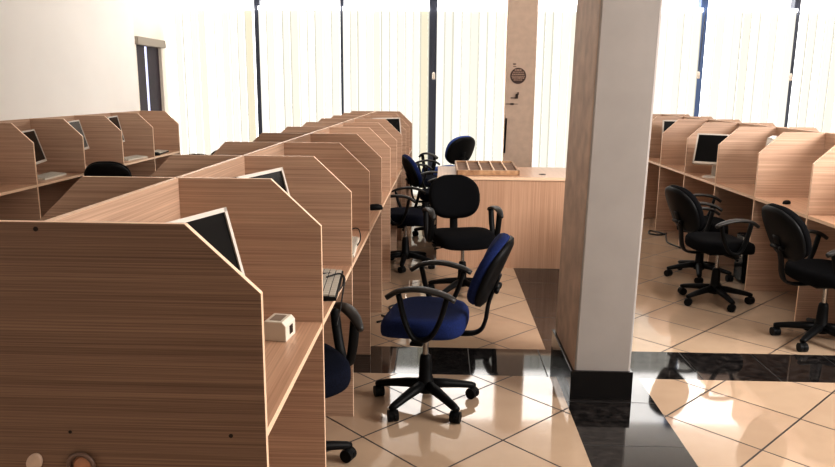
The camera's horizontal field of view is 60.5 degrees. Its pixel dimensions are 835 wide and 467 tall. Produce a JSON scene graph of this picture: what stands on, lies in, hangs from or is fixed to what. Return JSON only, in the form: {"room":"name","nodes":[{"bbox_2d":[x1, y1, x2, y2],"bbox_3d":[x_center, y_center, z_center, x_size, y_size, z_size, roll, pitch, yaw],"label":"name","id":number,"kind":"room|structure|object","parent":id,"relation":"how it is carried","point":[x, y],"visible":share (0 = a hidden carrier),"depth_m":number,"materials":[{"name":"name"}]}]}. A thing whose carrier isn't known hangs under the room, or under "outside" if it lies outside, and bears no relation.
{"room":"computer lab","nodes":[
{"label":"computer lab","id":0,"kind":"room"},
{"bbox_2d":[0,0,172,120],"bbox_3d":[-3.826,-0.999,3.772,0.240,3.500,13.520,1,11,2],"label":"wall","id":1,"kind":"structure","parent":0,"point":[58,58],"depth_m":7.47,"materials":[{"name":"white paint"}]},
{"bbox_2d":[134,36,165,110],"bbox_3d":[-3.562,-1.505,9.637,0.125,2.170,0.930,1,11,2],"label":"door","id":2,"kind":"structure","parent":1,"relation":"in","point":[147,57],"depth_m":9.55,"materials":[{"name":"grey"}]},
{"bbox_2d":[501,0,538,166],"bbox_3d":[1.421,-2.210,9.977,0.406,3.500,0.360,1,11,2],"label":"pilaster","id":3,"kind":"object","parent":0,"point":[521,23],"visible":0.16,"depth_m":9.84,"materials":[{"name":"paint"}]},
{"bbox_2d":[432,7,505,165],"bbox_3d":[0.698,-1.824,10.029,0.997,2.590,0.081,1,11,2],"label":"vertical blind","id":4,"kind":"object","parent":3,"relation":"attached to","point":[461,54],"depth_m":9.97,"materials":[{"name":"grey fabric"}]},
{"bbox_2d":[503,118,506,152],"bbox_3d":[1.220,-1.360,9.952,0.037,0.481,0.028,1,11,2],"label":"blind wand","id":5,"kind":"object","parent":3,"relation":"attached to","point":[505,118],"visible":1,"depth_m":9.94,"materials":[{"name":"black plastic"}]},
{"bbox_2d":[510,68,525,83],"bbox_3d":[1.379,-2.159,9.799,0.216,0.216,0.008,1,11,2],"label":"sign","id":6,"kind":"object","parent":3,"relation":"attached to","point":[518,75],"depth_m":9.80,"materials":[{"name":"brown"}]},
{"bbox_2d":[532,7,576,167],"bbox_3d":[2.143,-1.804,9.993,1.015,2.590,0.060,1,11,2],"label":"vertical blind","id":7,"kind":"object","parent":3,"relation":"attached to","point":[555,44],"visible":0.31,"depth_m":9.95,"materials":[{"name":"grey fabric"}]},
{"bbox_2d":[325,196,834,466],"bbox_3d":[1.116,0.791,3.959,10.400,0.001,13.520,1,11,2],"label":"floor","id":8,"kind":"structure","parent":0,"point":[712,386],"depth_m":3.77,"materials":[{"name":"beige tile"}]},
{"bbox_2d":[0,123,40,220],"bbox_3d":[-3.399,-0.207,5.551,0.490,1.250,0.818,1,11,2],"label":"study carrel","id":9,"kind":"object","parent":8,"relation":"on","point":[19,190],"visible":0.69,"depth_m":5.88,"materials":[{"name":"brown wood"}]},
{"bbox_2d":[0,119,85,217],"bbox_3d":[-3.370,-0.369,6.352,0.490,1.250,0.818,1,11,2],"label":"study carrel","id":10,"kind":"object","parent":8,"relation":"on","point":[62,145],"visible":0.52,"depth_m":6.67,"materials":[{"name":"brown wood"}]},
{"bbox_2d":[21,129,46,174],"bbox_3d":[-3.427,-0.703,6.319,0.180,0.416,0.375,-2,12,-12],"label":"computer monitor","id":11,"kind":"object","parent":10,"relation":"on","point":[40,157],"visible":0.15,"depth_m":6.38,"materials":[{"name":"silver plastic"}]},
{"bbox_2d":[37,172,66,179],"bbox_3d":[-3.289,-0.514,6.362,0.150,0.030,0.420,0,11,-2],"label":"keyboard","id":12,"kind":"object","parent":10,"relation":"on","point":[49,175],"visible":0.91,"depth_m":6.34,"materials":[{"name":"beige plastic"}]},
{"bbox_2d":[32,115,123,165],"bbox_3d":[-3.342,-0.531,7.154,0.490,1.250,0.818,1,11,2],"label":"study carrel","id":13,"kind":"object","parent":8,"relation":"on","point":[104,139],"visible":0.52,"depth_m":7.46,"materials":[{"name":"brown wood"}]},
{"bbox_2d":[67,120,88,166],"bbox_3d":[-3.399,-0.886,7.099,0.180,0.466,0.375,-2,12,-10],"label":"computer monitor","id":14,"kind":"object","parent":13,"relation":"on","point":[76,124],"visible":0.16,"depth_m":7.18,"materials":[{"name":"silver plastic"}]},
{"bbox_2d":[39,176,175,220],"bbox_3d":[-1.079,0.498,2.160,0.490,1.250,0.818,1,11,2],"label":"study carrel","id":15,"kind":"object","parent":8,"relation":"on","point":[88,191],"visible":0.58,"depth_m":2.43,"materials":[{"name":"brown wood"}]},
{"bbox_2d":[84,161,131,176],"bbox_3d":[-2.892,-0.283,6.870,0.587,0.882,0.697,-2,12,-12],"label":"office chair","id":16,"kind":"object","parent":8,"relation":"on","point":[100,168],"visible":0.04,"depth_m":6.49,"materials":[{"name":"black fabric"}]},
{"bbox_2d":[88,113,155,176],"bbox_3d":[-3.314,-0.693,7.955,0.490,1.250,0.818,1,11,2],"label":"study carrel","id":17,"kind":"object","parent":8,"relation":"on","point":[138,134],"visible":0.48,"depth_m":8.27,"materials":[{"name":"brown wood"}]},
{"bbox_2d":[107,116,124,141],"bbox_3d":[-3.370,-1.058,7.922,0.180,0.478,0.375,-1,12,-8],"label":"computer monitor","id":18,"kind":"object","parent":17,"relation":"on","point":[114,119],"visible":0.12,"depth_m":7.98,"materials":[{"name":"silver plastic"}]},
{"bbox_2d":[124,155,147,160],"bbox_3d":[-3.200,-0.850,8.026,0.150,0.030,0.420,2,12,8],"label":"keyboard","id":19,"kind":"object","parent":17,"relation":"on","point":[133,157],"visible":0.91,"depth_m":8.01,"materials":[{"name":"beige plastic"}]},
{"bbox_2d":[0,220,268,466],"bbox_3d":[-0.849,0.586,1.736,0.980,1.250,0.032,1,11,2],"label":"end panel","id":20,"kind":"object","parent":8,"relation":"on","point":[123,344],"depth_m":1.66,"materials":[{"name":"laminate"}]},
{"bbox_2d":[26,453,42,466],"bbox_3d":[-0.924,0.619,1.738,0.039,0.184,0.010,1,11,2],"label":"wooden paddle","id":21,"kind":"object","parent":20,"relation":"attached to","point":[35,459],"visible":1,"depth_m":1.72,"materials":[{"name":"brown wood"}]},
{"bbox_2d":[115,111,179,169],"bbox_3d":[-3.286,-0.855,8.756,0.490,1.250,0.818,1,11,2],"label":"study carrel","id":22,"kind":"object","parent":8,"relation":"on","point":[165,128],"visible":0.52,"depth_m":9.06,"materials":[{"name":"brown wood"}]},
{"bbox_2d":[155,149,168,154],"bbox_3d":[-3.175,-0.996,8.751,0.150,0.030,0.420,0,11,-4],"label":"keyboard","id":23,"kind":"object","parent":22,"relation":"on","point":[158,150],"visible":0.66,"depth_m":8.79,"materials":[{"name":"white plastic"}]},
{"bbox_2d":[48,177,325,466],"bbox_3d":[-0.590,0.506,2.145,0.490,1.250,0.818,1,11,2],"label":"study carrel","id":24,"kind":"object","parent":8,"relation":"on","point":[279,243],"visible":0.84,"depth_m":2.44,"materials":[{"name":"brown wood"}]},
{"bbox_2d":[170,207,244,274],"bbox_3d":[-0.664,0.165,2.095,0.180,0.436,0.375,4,12,18],"label":"computer monitor","id":25,"kind":"object","parent":24,"relation":"on","point":[214,226],"visible":0.1,"depth_m":2.17,"materials":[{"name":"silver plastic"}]},
{"bbox_2d":[264,313,294,341],"bbox_3d":[-0.454,0.306,2.339,0.086,0.068,0.090,2,12,10],"label":"box","id":26,"kind":"object","parent":24,"relation":"on","point":[279,327],"visible":0.86,"depth_m":2.30,"materials":[{"name":"beige plastic"}]},
{"bbox_2d":[150,154,241,177],"bbox_3d":[-1.051,0.337,2.962,0.490,1.250,0.818,1,11,2],"label":"study carrel","id":27,"kind":"object","parent":8,"relation":"on","point":[176,166],"visible":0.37,"depth_m":3.23,"materials":[{"name":"brown wood"}]},
{"bbox_2d":[213,141,281,155],"bbox_3d":[-1.022,0.175,3.763,0.490,1.250,0.818,1,11,2],"label":"study carrel","id":28,"kind":"object","parent":8,"relation":"on","point":[228,148],"visible":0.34,"depth_m":4.03,"materials":[{"name":"brown wood"}]},
{"bbox_2d":[180,155,353,416],"bbox_3d":[-0.561,0.344,2.946,0.490,1.250,0.818,1,11,2],"label":"study carrel","id":29,"kind":"object","parent":8,"relation":"on","point":[310,183],"visible":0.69,"depth_m":3.24,"materials":[{"name":"brown wood"}]},
{"bbox_2d":[234,167,289,194],"bbox_3d":[-0.644,-0.023,2.948,0.180,0.466,0.375,4,12,17],"label":"computer monitor","id":30,"kind":"object","parent":29,"relation":"on","point":[277,174],"visible":0.1,"depth_m":3.01,"materials":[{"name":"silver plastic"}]},
{"bbox_2d":[323,268,343,300],"bbox_3d":[-0.393,0.203,2.944,0.150,0.030,0.420,0,11,-2],"label":"keyboard","id":31,"kind":"object","parent":29,"relation":"on","point":[331,285],"visible":0.48,"depth_m":2.91,"materials":[{"name":"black plastic"}]},
{"bbox_2d":[326,273,345,325],"bbox_3d":[-0.341,0.259,2.908,0.085,0.134,0.335,1,11,2],"label":"cable","id":32,"kind":"object","parent":29,"relation":"on","point":[335,273],"visible":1,"depth_m":2.90,"materials":[{"name":"black plastic"}]},
{"bbox_2d":[253,133,308,141],"bbox_3d":[-0.994,0.013,4.564,0.490,1.250,0.818,1,11,2],"label":"study carrel","id":33,"kind":"object","parent":8,"relation":"on","point":[263,137],"visible":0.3,"depth_m":4.83,"materials":[{"name":"brown wood"}]},
{"bbox_2d":[281,127,326,132],"bbox_3d":[-0.966,-0.149,5.366,0.490,1.250,0.818,1,11,2],"label":"study carrel","id":34,"kind":"object","parent":8,"relation":"on","point":[287,129],"visible":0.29,"depth_m":5.63,"materials":[{"name":"brown wood"}]},
{"bbox_2d":[243,142,370,354],"bbox_3d":[-0.533,0.182,3.747,0.490,1.250,0.818,1,11,2],"label":"study carrel","id":35,"kind":"object","parent":8,"relation":"on","point":[335,157],"visible":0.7,"depth_m":4.05,"materials":[{"name":"brown wood"}]},
{"bbox_2d":[352,236,359,257],"bbox_3d":[-0.384,0.060,3.650,0.150,0.030,0.420,0,11,-1],"label":"keyboard","id":36,"kind":"object","parent":35,"relation":"on","point":[355,240],"visible":0.15,"depth_m":3.66,"materials":[{"name":"beige plastic"}]},
{"bbox_2d":[302,122,341,126],"bbox_3d":[-0.938,-0.311,6.167,0.490,1.250,0.818,1,11,2],"label":"study carrel","id":37,"kind":"object","parent":8,"relation":"on","point":[307,124],"visible":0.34,"depth_m":6.43,"materials":[{"name":"brown wood"}]},
{"bbox_2d":[285,133,381,312],"bbox_3d":[-0.505,0.020,4.548,0.490,1.250,0.818,1,11,2],"label":"study carrel","id":38,"kind":"object","parent":8,"relation":"on","point":[353,143],"visible":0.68,"depth_m":4.86,"materials":[{"name":"brown wood"}]},
{"bbox_2d":[370,204,382,209],"bbox_3d":[-0.287,-0.179,4.823,0.110,0.036,0.064,-4,12,-21],"label":"computer mouse","id":39,"kind":"object","parent":38,"relation":"on","point":[372,206],"visible":0.85,"depth_m":4.80,"materials":[{"name":"black plastic"}]},
{"bbox_2d":[318,118,350,121],"bbox_3d":[-0.909,-0.473,6.968,0.490,1.250,0.818,1,11,2],"label":"study carrel","id":40,"kind":"object","parent":8,"relation":"on","point":[322,119],"visible":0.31,"depth_m":7.23,"materials":[{"name":"brown wood"}]},
{"bbox_2d":[324,302,363,462],"bbox_3d":[-0.514,0.652,2.862,0.601,0.679,0.566,-6,13,-28],"label":"office chair","id":41,"kind":"object","parent":8,"relation":"on","point":[337,363],"visible":0.29,"depth_m":2.88,"materials":[{"name":"blue fabric"}]},
{"bbox_2d":[332,115,359,118],"bbox_3d":[-0.881,-0.635,7.770,0.490,1.250,0.818,1,11,2],"label":"study carrel","id":42,"kind":"object","parent":8,"relation":"on","point":[334,116],"visible":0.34,"depth_m":8.03,"materials":[{"name":"brown wood"}]},
{"bbox_2d":[309,127,389,281],"bbox_3d":[-0.476,-0.142,5.350,0.490,1.250,0.818,1,11,2],"label":"study carrel","id":43,"kind":"object","parent":8,"relation":"on","point":[372,139],"visible":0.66,"depth_m":5.66,"materials":[{"name":"brown wood"}]},
{"bbox_2d":[342,113,368,115],"bbox_3d":[-0.853,-0.797,8.571,0.490,1.250,0.818,1,11,2],"label":"study carrel","id":44,"kind":"object","parent":8,"relation":"on","point":[353,114],"visible":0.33,"depth_m":8.83,"materials":[{"name":"brown wood"}]},
{"bbox_2d":[350,111,374,112],"bbox_3d":[-0.825,-0.959,9.372,0.490,1.250,0.818,1,11,2],"label":"study carrel","id":45,"kind":"object","parent":8,"relation":"on","point":[351,111],"visible":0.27,"depth_m":9.63,"materials":[{"name":"brown wood"}]},
{"bbox_2d":[330,122,396,258],"bbox_3d":[-0.448,-0.304,6.151,0.490,1.250,0.818,1,11,2],"label":"study carrel","id":46,"kind":"object","parent":8,"relation":"on","point":[376,128],"visible":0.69,"depth_m":6.45,"materials":[{"name":"brown wood"}]},
{"bbox_2d":[345,119,401,239],"bbox_3d":[-0.420,-0.466,6.952,0.490,1.250,0.818,1,11,2],"label":"study carrel","id":47,"kind":"object","parent":8,"relation":"on","point":[384,123],"visible":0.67,"depth_m":7.24,"materials":[{"name":"brown wood"}]},
{"bbox_2d":[354,116,405,206],"bbox_3d":[-0.392,-0.628,7.754,0.490,1.250,0.818,1,11,2],"label":"study carrel","id":48,"kind":"object","parent":8,"relation":"on","point":[403,131],"visible":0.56,"depth_m":8.07,"materials":[{"name":"brown wood"}]},
{"bbox_2d":[370,117,400,132],"bbox_3d":[-0.357,-1.024,7.850,0.375,0.489,0.180,-8,14,-37],"label":"computer monitor","id":49,"kind":"object","parent":48,"relation":"on","point":[395,122],"visible":0.16,"depth_m":7.87,"materials":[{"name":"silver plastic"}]},
{"bbox_2d":[363,113,408,203],"bbox_3d":[-0.363,-0.790,8.555,0.490,1.250,0.818,1,11,2],"label":"study carrel","id":50,"kind":"object","parent":8,"relation":"on","point":[404,125],"visible":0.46,"depth_m":8.84,"materials":[{"name":"brown wood"}]},
{"bbox_2d":[372,111,411,203],"bbox_3d":[-0.335,-0.952,9.356,0.490,1.250,0.818,1,11,2],"label":"study carrel","id":51,"kind":"object","parent":8,"relation":"on","point":[398,113],"visible":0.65,"depth_m":9.64,"materials":[{"name":"brown wood"}]},
{"bbox_2d":[390,186,434,272],"bbox_3d":[-0.099,-0.044,6.321,0.563,0.679,0.602,2,12,10],"label":"office chair","id":52,"kind":"object","parent":8,"relation":"on","point":[401,217],"visible":0.82,"depth_m":6.27,"materials":[{"name":"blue fabric"}]},
{"bbox_2d":[402,154,437,235],"bbox_3d":[0.164,-0.395,7.554,0.693,0.882,0.584,-2,12,-12],"label":"office chair","id":53,"kind":"object","parent":8,"relation":"on","point":[414,177],"visible":0.36,"depth_m":7.36,"materials":[{"name":"blue fabric"}]},
{"bbox_2d":[407,159,439,219],"bbox_3d":[0.090,-0.548,8.818,0.554,0.679,0.592,3,12,12],"label":"office chair","id":54,"kind":"object","parent":8,"relation":"on","point":[426,177],"visible":0.46,"depth_m":8.82,"materials":[{"name":"blue fabric"}]},
{"bbox_2d":[373,233,513,423],"bbox_3d":[0.106,0.425,3.500,0.698,0.882,0.586,3,12,12],"label":"office chair","id":55,"kind":"object","parent":8,"relation":"on","point":[420,319],"visible":1,"depth_m":3.38,"materials":[{"name":"blue fabric"}]},
{"bbox_2d":[419,136,474,205],"bbox_3d":[0.390,-0.813,9.408,0.644,0.970,0.750,-9,15,-39],"label":"office chair","id":56,"kind":"object","parent":8,"relation":"on","point":[461,147],"visible":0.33,"depth_m":9.10,"materials":[{"name":"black fabric"}]},
{"bbox_2d":[422,175,503,301],"bbox_3d":[0.330,0.020,5.509,0.586,0.882,0.676,-2,12,-11],"label":"office chair","id":57,"kind":"object","parent":8,"relation":"on","point":[453,197],"visible":0.89,"depth_m":5.56,"materials":[{"name":"black fabric"}]},
{"bbox_2d":[436,166,565,268],"bbox_3d":[0.960,-0.171,6.654,1.555,0.813,0.830,1,11,2],"label":"desk","id":58,"kind":"object","parent":8,"relation":"on","point":[531,202],"visible":0.56,"depth_m":6.26,"materials":[{"name":"brown wood"}]},
{"bbox_2d":[455,160,519,174],"bbox_3d":[0.626,-0.604,6.553,0.550,0.072,0.560,1,11,1],"label":"rack","id":59,"kind":"object","parent":58,"relation":"on","point":[462,167],"visible":1,"depth_m":6.46,"materials":[{"name":"brown wood"}]},
{"bbox_2d":[652,114,674,119],"bbox_3d":[2.983,-0.887,9.178,0.490,1.250,0.818,1,11,2],"label":"study carrel","id":60,"kind":"object","parent":8,"relation":"on","point":[654,115],"visible":0.15,"depth_m":9.43,"materials":[{"name":"brown wood"}]},
{"bbox_2d":[648,230,680,247],"bbox_3d":[2.646,0.055,7.618,0.214,0.014,0.890,1,11,2],"label":"cable","id":61,"kind":"object","parent":8,"relation":"on","point":[649,230],"visible":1,"depth_m":7.82,"materials":[{"name":"black plastic"}]},
{"bbox_2d":[643,116,700,217],"bbox_3d":[2.954,-0.725,8.376,0.490,1.250,0.818,1,11,2],"label":"study carrel","id":62,"kind":"object","parent":8,"relation":"on","point":[650,207],"visible":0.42,"depth_m":8.76,"materials":[{"name":"brown wood"}]},
{"bbox_2d":[661,120,676,142],"bbox_3d":[3.039,-1.084,8.340,0.375,0.469,0.180,3,12,12],"label":"computer monitor","id":63,"kind":"object","parent":62,"relation":"on","point":[666,124],"visible":0.07,"depth_m":8.31,"materials":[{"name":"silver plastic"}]},
{"bbox_2d":[666,114,689,115],"bbox_3d":[3.472,-0.880,9.162,0.490,1.250,0.818,1,11,2],"label":"study carrel","id":64,"kind":"object","parent":8,"relation":"on","point":[666,114],"visible":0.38,"depth_m":9.42,"materials":[{"name":"brown wood"}]},
{"bbox_2d":[655,119,735,230],"bbox_3d":[2.926,-0.563,7.575,0.490,1.250,0.818,1,11,2],"label":"study carrel","id":65,"kind":"object","parent":8,"relation":"on","point":[674,139],"visible":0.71,"depth_m":7.92,"materials":[{"name":"brown wood"}]},
{"bbox_2d":[684,116,712,118],"bbox_3d":[3.444,-0.718,8.361,0.490,1.250,0.818,1,11,2],"label":"study carrel","id":66,"kind":"object","parent":8,"relation":"on","point":[684,116],"visible":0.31,"depth_m":8.62,"materials":[{"name":"brown wood"}]},
{"bbox_2d":[664,193,733,282],"bbox_3d":[2.397,0.035,6.036,0.554,0.679,0.592,5,12,21],"label":"office chair","id":67,"kind":"object","parent":8,"relation":"on","point":[699,264],"visible":0.52,"depth_m":6.03,"materials":[{"name":"black fabric"}]},
{"bbox_2d":[665,185,759,312],"bbox_3d":[2.159,0.081,5.288,0.684,0.882,0.586,-1,12,-7],"label":"office chair","id":68,"kind":"object","parent":8,"relation":"on","point":[686,211],"visible":1,"depth_m":5.16,"materials":[{"name":"black fabric"}]},
{"bbox_2d":[678,122,770,245],"bbox_3d":[2.898,-0.401,6.774,0.490,1.250,0.818,1,11,2],"label":"study carrel","id":69,"kind":"object","parent":8,"relation":"on","point":[694,182],"visible":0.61,"depth_m":7.10,"materials":[{"name":"brown wood"}]},
{"bbox_2d":[692,133,729,178],"bbox_3d":[2.806,-0.728,6.723,0.375,0.410,0.196,8,14,33],"label":"computer monitor","id":70,"kind":"object","parent":69,"relation":"on","point":[706,147],"visible":0.56,"depth_m":6.73,"materials":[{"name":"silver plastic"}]},
{"bbox_2d":[710,119,741,122],"bbox_3d":[3.416,-0.556,7.559,0.490,1.250,0.818,1,11,2],"label":"study carrel","id":71,"kind":"object","parent":8,"relation":"on","point":[728,120],"visible":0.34,"depth_m":7.82,"materials":[{"name":"brown wood"}]},
{"bbox_2d":[733,232,749,283],"bbox_3d":[2.868,0.204,5.922,0.414,0.400,0.170,1,11,2],"label":"computer tower","id":72,"kind":"object","parent":8,"relation":"on","point":[740,267],"visible":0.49,"depth_m":5.89,"materials":[{"name":"black plastic"}]},
{"bbox_2d":[745,123,775,126],"bbox_3d":[3.387,-0.394,6.758,0.490,1.250,0.818,1,11,2],"label":"study carrel","id":73,"kind":"object","parent":8,"relation":"on","point":[763,124],"visible":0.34,"depth_m":7.02,"materials":[{"name":"brown wood"}]},
{"bbox_2d":[708,127,823,265],"bbox_3d":[2.870,-0.239,5.972,0.490,1.250,0.818,1,11,2],"label":"study carrel","id":74,"kind":"object","parent":8,"relation":"on","point":[737,154],"visible":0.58,"depth_m":6.30,"materials":[{"name":"brown wood"}]},
{"bbox_2d":[765,135,777,146],"bbox_3d":[2.888,-0.566,5.837,0.180,0.445,0.375,8,13,31],"label":"computer monitor","id":75,"kind":"object","parent":74,"relation":"on","point":[770,139],"visible":0.16,"depth_m":5.66,"materials":[{"name":"white plastic"}]},
{"bbox_2d":[744,132,834,290],"bbox_3d":[2.841,-0.077,5.171,0.490,1.250,0.818,1,11,2],"label":"study carrel","id":76,"kind":"object","parent":8,"relation":"on","point":[784,166],"visible":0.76,"depth_m":5.50,"materials":[{"name":"brown wood"}]},
{"bbox_2d":[762,203,834,351],"bbox_3d":[2.478,0.256,4.431,0.705,0.882,0.589,0,11,-2],"label":"office chair","id":77,"kind":"object","parent":8,"relation":"on","point":[788,234],"visible":1,"depth_m":4.36,"materials":[{"name":"black fabric"}]},
{"bbox_2d":[780,127,824,132],"bbox_3d":[3.359,-0.232,5.957,0.490,1.250,0.818,1,11,2],"label":"study carrel","id":78,"kind":"object","parent":8,"relation":"on","point":[798,128],"visible":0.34,"depth_m":6.22,"materials":[{"name":"brown wood"}]},
{"bbox_2d":[794,145,834,323],"bbox_3d":[2.813,0.084,4.370,0.490,1.250,0.818,1,11,2],"label":"study carrel","id":79,"kind":"object","parent":8,"relation":"on","point":[820,216],"visible":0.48,"depth_m":4.73,"materials":[{"name":"brown wood"}]},
{"bbox_2d":[555,0,662,370],"bbox_3d":[0.990,-0.915,3.630,0.287,3.500,0.618,2,11,2],"label":"column","id":80,"kind":"structure","parent":0,"point":[616,44],"depth_m":3.50,"materials":[{"name":"paint"}]},
{"bbox_2d":[551,329,632,399],"bbox_3d":[0.947,0.712,3.960,0.313,0.152,0.646,1,11,2],"label":"baseboard","id":81,"kind":"structure","parent":80,"relation":"attached to","point":[579,384],"depth_m":3.65,"materials":[{"name":"black stone"}]},
{"bbox_3d":[6.314,-1.343,5.896,0.200,3.500,8.520,1,11,2],"label":"wall","id":82,"kind":"structure","parent":0,"visible":0},
{"bbox_2d":[789,9,834,132],"bbox_3d":[5.750,-1.750,9.876,1.157,2.590,0.060,1,11,2],"label":"vertical blind","id":83,"kind":"object","parent":82,"relation":"attached to","point":[825,106],"visible":0.54,"depth_m":9.80,"materials":[{"name":"grey fabric"}]},
{"bbox_3d":[2.688,-2.208,10.019,0.070,3.500,0.130,1,11,2],"label":"trim","id":84,"kind":"structure","parent":0,"visible":0},
{"bbox_2d":[653,8,705,116],"bbox_3d":[3.300,-1.785,9.945,1.180,2.590,0.081,1,11,2],"label":"vertical blind","id":85,"kind":"object","parent":84,"relation":"attached to","point":[683,36],"depth_m":9.82,"materials":[{"name":"grey fabric"}]},
{"bbox_3d":[1.350,-0.687,10.512,10.400,0.300,0.080,1,11,2],"label":"wall","id":86,"kind":"structure","parent":0,"visible":0},
{"bbox_2d":[165,5,256,154],"bbox_3d":[-2.891,-1.880,10.155,1.210,2.590,0.060,1,11,2],"label":"vertical blind","id":87,"kind":"object","parent":86,"relation":"attached to","point":[240,17],"visible":0.64,"depth_m":10.08,"materials":[{"name":"grey fabric"}]},
{"bbox_2d":[169,0,257,153],"bbox_3d":[-2.875,-2.454,10.248,1.280,3.200,0.010,1,11,2],"label":"window","id":88,"kind":"structure","parent":86,"relation":"in","point":[171,2],"depth_m":10.11,"materials":[{"name":"white glass"}]},
{"bbox_2d":[254,0,261,135],"bbox_3d":[-2.239,-2.282,10.178,0.080,3.500,0.130,1,11,2],"label":"trim","id":89,"kind":"structure","parent":86,"relation":"attached to","point":[257,3],"depth_m":10.09,"materials":[{"name":"black metal"}]},
{"bbox_2d":[258,6,340,132],"bbox_3d":[-1.645,-1.861,10.115,1.133,2.590,0.060,1,11,2],"label":"vertical blind","id":90,"kind":"object","parent":86,"relation":"attached to","point":[286,83],"visible":0.65,"depth_m":10.01,"materials":[{"name":"grey fabric"}]},
{"bbox_2d":[262,0,340,132],"bbox_3d":[-1.642,-2.436,10.208,1.187,3.200,0.010,1,11,2],"label":"window","id":91,"kind":"structure","parent":86,"relation":"in","point":[264,2],"depth_m":10.05,"materials":[{"name":"white"}]},
{"bbox_2d":[340,0,344,114],"bbox_3d":[-1.053,-2.264,10.140,0.050,3.500,0.130,1,11,2],"label":"trim","id":92,"kind":"structure","parent":86,"relation":"attached to","point":[342,2],"depth_m":10.02,"materials":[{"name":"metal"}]},
{"bbox_2d":[342,6,429,193],"bbox_3d":[-0.443,-1.843,10.076,1.197,2.590,0.060,1,11,2],"label":"vertical blind","id":93,"kind":"object","parent":86,"relation":"attached to","point":[378,55],"visible":0.64,"depth_m":9.97,"materials":[{"name":"grey fabric"}]},
{"bbox_2d":[345,0,428,84],"bbox_3d":[-0.415,-2.417,10.168,1.268,3.200,0.010,1,11,2],"label":"window","id":94,"kind":"structure","parent":86,"relation":"in","point":[381,3],"depth_m":10.00,"materials":[{"name":"white"}]},
{"bbox_2d":[428,0,437,187],"bbox_3d":[0.214,-2.245,10.099,0.115,3.500,0.130,1,11,2],"label":"trim","id":95,"kind":"structure","parent":86,"relation":"attached to","point":[433,4],"depth_m":10.06,"materials":[{"name":"black metal"}]},
{"bbox_2d":[438,0,505,153],"bbox_3d":[0.821,-2.399,10.128,1.205,3.200,0.010,1,11,2],"label":"window","id":96,"kind":"structure","parent":86,"relation":"in","point":[441,3],"depth_m":9.96,"materials":[{"name":"white glass"}]},
{"bbox_2d":[532,0,576,152],"bbox_3d":[2.057,-2.380,10.088,1.270,3.200,0.010,1,11,2],"label":"window","id":97,"kind":"structure","parent":86,"relation":"in","point":[541,3],"depth_m":9.93,"materials":[{"name":"white glass"}]},
{"bbox_2d":[662,0,697,112],"bbox_3d":[3.299,-2.362,10.048,1.215,3.200,0.010,1,11,2],"label":"window","id":98,"kind":"structure","parent":86,"relation":"in","point":[666,3],"depth_m":9.87,"materials":[{"name":"white"}]},
{"bbox_2d":[694,0,708,116],"bbox_3d":[3.902,-2.190,9.980,0.095,3.500,0.130,1,11,2],"label":"trim","id":99,"kind":"structure","parent":86,"relation":"attached to","point":[701,3],"depth_m":9.86,"materials":[{"name":"blue metal"}]},
{"bbox_2d":[699,0,790,119],"bbox_3d":[4.528,-2.343,10.009,1.245,3.200,0.010,1,11,2],"label":"window","id":100,"kind":"structure","parent":86,"relation":"in","point":[712,3],"depth_m":9.84,"materials":[{"name":"white"}]},
{"bbox_2d":[700,8,799,126],"bbox_3d":[4.537,-1.766,9.905,1.203,2.590,0.081,1,11,2],"label":"vertical blind","id":101,"kind":"object","parent":86,"relation":"attached to","point":[752,66],"depth_m":9.80,"materials":[{"name":"grey fabric"}]},
{"bbox_2d":[784,0,800,126],"bbox_3d":[5.146,-2.171,9.940,0.080,3.500,0.130,1,11,2],"label":"trim","id":102,"kind":"structure","parent":86,"relation":"attached to","point":[796,4],"depth_m":9.82,"materials":[{"name":"grey metal"}]},
{"bbox_2d":[788,0,834,126],"bbox_3d":[5.755,-2.325,9.969,1.210,3.200,0.010,1,11,2],"label":"window","id":103,"kind":"structure","parent":86,"relation":"in","point":[805,4],"depth_m":9.82,"materials":[{"name":"white"}]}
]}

